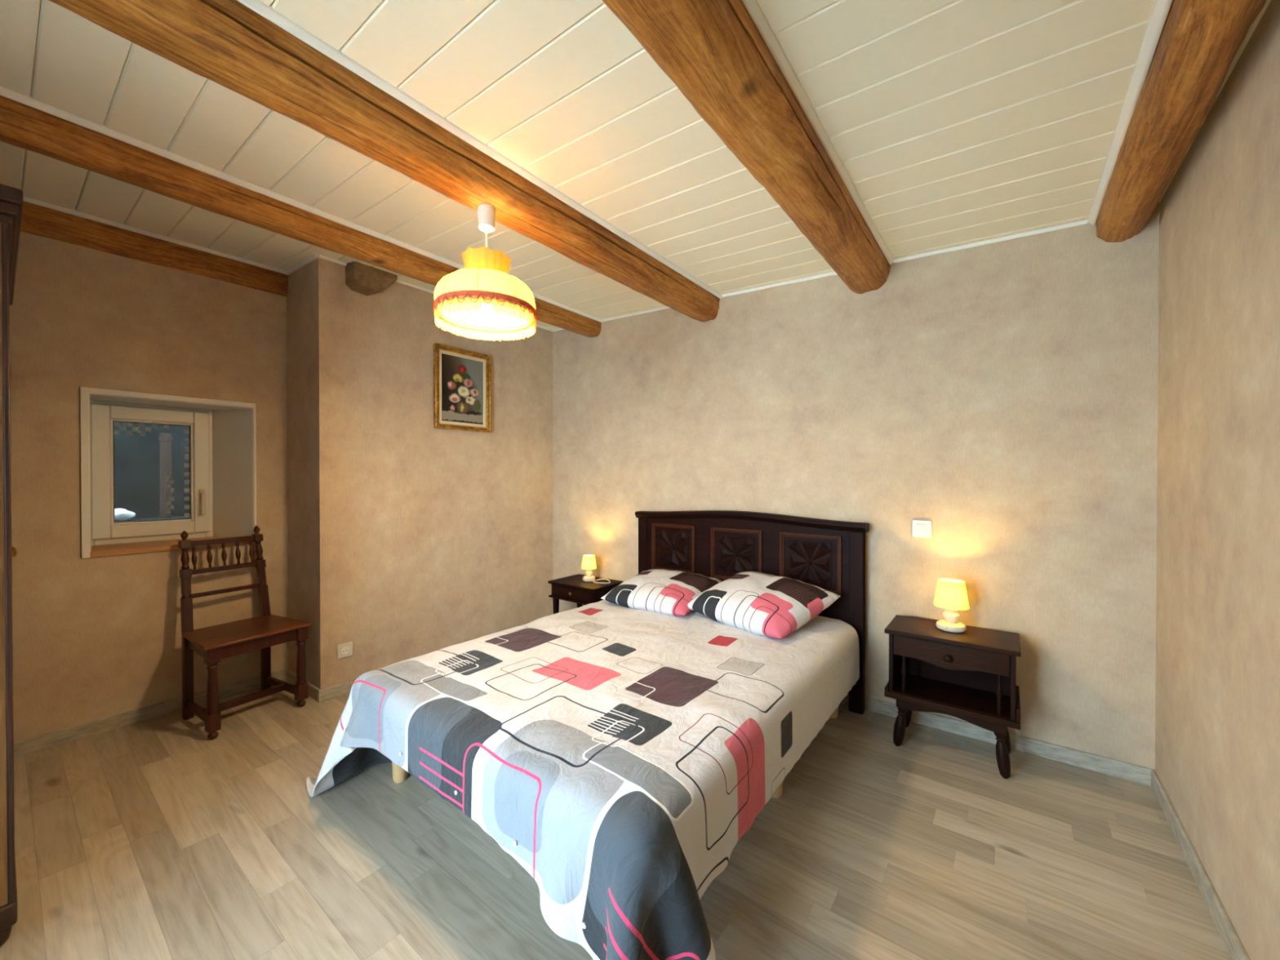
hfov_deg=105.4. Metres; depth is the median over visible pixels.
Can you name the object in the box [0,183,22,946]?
wardrobe
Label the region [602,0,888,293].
ceiling beam
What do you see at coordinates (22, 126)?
ceiling beam
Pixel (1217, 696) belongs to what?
wall
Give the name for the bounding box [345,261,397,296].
stub
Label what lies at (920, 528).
light switch
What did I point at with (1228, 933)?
baseboard
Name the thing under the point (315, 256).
trim
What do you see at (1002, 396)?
wall
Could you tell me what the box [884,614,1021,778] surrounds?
nightstand
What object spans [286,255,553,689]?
wall
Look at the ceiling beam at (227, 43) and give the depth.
1.45 m
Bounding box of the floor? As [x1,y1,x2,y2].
[0,680,1231,959]
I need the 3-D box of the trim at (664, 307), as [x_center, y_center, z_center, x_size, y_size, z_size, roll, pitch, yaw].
[0.018,-1.217,3.525,0.765,0.054,0.016,0,1,37]
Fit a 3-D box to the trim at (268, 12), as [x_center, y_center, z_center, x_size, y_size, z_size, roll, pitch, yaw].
[-0.510,-1.176,1.773,0.021,0.030,3.450,0,1,37]
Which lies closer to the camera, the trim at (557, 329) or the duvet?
the duvet
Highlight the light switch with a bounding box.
[911,520,932,537]
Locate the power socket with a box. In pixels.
[337,641,352,658]
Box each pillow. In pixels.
[600,568,722,616]
[687,571,840,638]
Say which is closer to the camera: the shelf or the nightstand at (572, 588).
the shelf
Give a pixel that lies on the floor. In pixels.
(155, 838)
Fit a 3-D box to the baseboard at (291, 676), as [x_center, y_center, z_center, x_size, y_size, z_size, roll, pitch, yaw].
[-1.984,1.205,2.869,0.485,0.068,0.012,0,1,37]
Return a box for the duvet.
[306,599,859,959]
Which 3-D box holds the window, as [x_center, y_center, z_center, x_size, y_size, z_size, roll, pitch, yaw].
[-2.623,-0.037,2.722,0.368,0.826,0.684,0,1,37]
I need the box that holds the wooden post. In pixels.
[158,432,172,518]
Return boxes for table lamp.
[581,554,610,583]
[904,577,968,632]
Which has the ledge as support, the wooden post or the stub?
the wooden post
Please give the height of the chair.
0.972 m
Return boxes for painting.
[433,342,491,432]
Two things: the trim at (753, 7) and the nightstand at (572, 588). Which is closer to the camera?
the trim at (753, 7)
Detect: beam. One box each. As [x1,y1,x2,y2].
[0,95,601,337]
[20,200,288,296]
[48,0,719,321]
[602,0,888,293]
[1095,0,1266,242]
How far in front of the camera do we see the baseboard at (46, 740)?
2.45 m
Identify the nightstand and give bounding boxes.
[547,573,623,613]
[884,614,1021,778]
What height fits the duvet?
0.507 m
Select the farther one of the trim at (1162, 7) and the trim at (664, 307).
the trim at (664, 307)
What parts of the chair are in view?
post, leg, rail, rail, rail, seat rail, seat, post, leg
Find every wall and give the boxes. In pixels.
[9,231,288,742]
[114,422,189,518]
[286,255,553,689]
[552,202,1159,769]
[1155,0,1279,959]
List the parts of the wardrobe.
panel, cornice, knob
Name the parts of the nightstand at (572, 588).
leg, drawer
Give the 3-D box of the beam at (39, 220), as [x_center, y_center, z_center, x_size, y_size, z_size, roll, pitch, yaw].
[-2.688,-1.204,2.328,0.057,0.163,1.691,0,1,37]
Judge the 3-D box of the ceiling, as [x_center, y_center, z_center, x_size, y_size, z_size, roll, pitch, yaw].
[-0.675,-1.229,1.847,4.320,0.250,3.569,0,1,37]
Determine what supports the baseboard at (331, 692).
attached to the wall at (408, 537)
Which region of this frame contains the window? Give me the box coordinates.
[80,386,256,558]
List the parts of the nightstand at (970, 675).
panel, leg, leg, knob, moulding, moulding, drawer, panel, leg, leg, panel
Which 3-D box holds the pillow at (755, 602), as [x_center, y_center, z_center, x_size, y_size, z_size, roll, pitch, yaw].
[0.645,0.647,2.606,0.533,0.228,0.617,0,1,-40]
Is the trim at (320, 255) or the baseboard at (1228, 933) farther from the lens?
the trim at (320, 255)
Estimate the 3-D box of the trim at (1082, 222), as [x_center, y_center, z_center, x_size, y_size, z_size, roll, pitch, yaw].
[1.620,-1.128,2.316,0.750,0.054,0.016,0,1,37]
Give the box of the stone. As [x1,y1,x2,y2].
[114,508,135,521]
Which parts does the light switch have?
frame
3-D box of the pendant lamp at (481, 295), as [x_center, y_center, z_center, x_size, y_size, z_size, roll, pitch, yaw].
[-0.590,-0.816,1.875,0.379,0.462,0.379,0,1,37]
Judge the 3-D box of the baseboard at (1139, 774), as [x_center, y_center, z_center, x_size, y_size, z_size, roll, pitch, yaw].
[0.677,1.204,3.048,3.524,0.068,0.012,0,1,37]
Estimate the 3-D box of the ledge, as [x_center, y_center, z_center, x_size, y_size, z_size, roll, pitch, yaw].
[-3.647,0.909,3.312,0.330,1.255,3.200,0,1,37]
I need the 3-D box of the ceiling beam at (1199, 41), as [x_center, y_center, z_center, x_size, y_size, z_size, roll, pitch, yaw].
[0.972,-1.047,0.663,0.174,0.145,3.444,0,1,37]
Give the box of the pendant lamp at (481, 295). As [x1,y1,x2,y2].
[433,204,537,341]
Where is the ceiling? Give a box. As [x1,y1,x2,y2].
[0,0,1271,329]
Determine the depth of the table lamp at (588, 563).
3.60 m
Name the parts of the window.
sash, frame, sill, handle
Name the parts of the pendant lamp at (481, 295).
lamp shade, cord, bulb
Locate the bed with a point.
(828, 555)
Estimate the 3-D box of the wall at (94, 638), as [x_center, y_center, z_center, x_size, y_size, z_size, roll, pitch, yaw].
[-2.962,-0.037,2.382,0.476,2.680,1.953,0,1,37]
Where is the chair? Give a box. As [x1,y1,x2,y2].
[177,525,311,740]
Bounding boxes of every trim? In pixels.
[0,86,602,322]
[22,195,288,275]
[236,0,722,298]
[286,253,318,274]
[319,254,552,331]
[552,328,564,332]
[602,306,671,321]
[722,271,837,297]
[741,0,893,265]
[893,219,1088,262]
[1087,0,1173,224]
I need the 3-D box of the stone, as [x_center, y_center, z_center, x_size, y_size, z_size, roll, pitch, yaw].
[-3.576,0.241,3.333,0.120,0.093,0.171,0,1,37]
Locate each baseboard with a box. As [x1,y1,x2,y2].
[13,668,288,757]
[287,669,319,702]
[318,678,356,702]
[840,692,1151,786]
[1151,768,1249,959]
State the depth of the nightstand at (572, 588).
3.52 m
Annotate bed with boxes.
[391,510,869,797]
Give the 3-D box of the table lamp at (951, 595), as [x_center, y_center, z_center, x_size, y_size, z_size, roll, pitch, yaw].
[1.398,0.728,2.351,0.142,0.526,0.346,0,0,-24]
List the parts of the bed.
leg, post, panel moulding, panel moulding, cap moulding, headboard, leg, panel moulding, leg, post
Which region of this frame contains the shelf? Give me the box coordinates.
[884,679,1020,729]
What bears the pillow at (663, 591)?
on the duvet
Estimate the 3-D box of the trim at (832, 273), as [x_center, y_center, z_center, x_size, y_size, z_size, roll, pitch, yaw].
[0.820,-1.172,2.920,0.725,0.053,0.016,0,1,37]
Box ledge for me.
[117,515,189,521]
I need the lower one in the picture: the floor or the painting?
the floor
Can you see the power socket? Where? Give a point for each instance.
(344, 650)

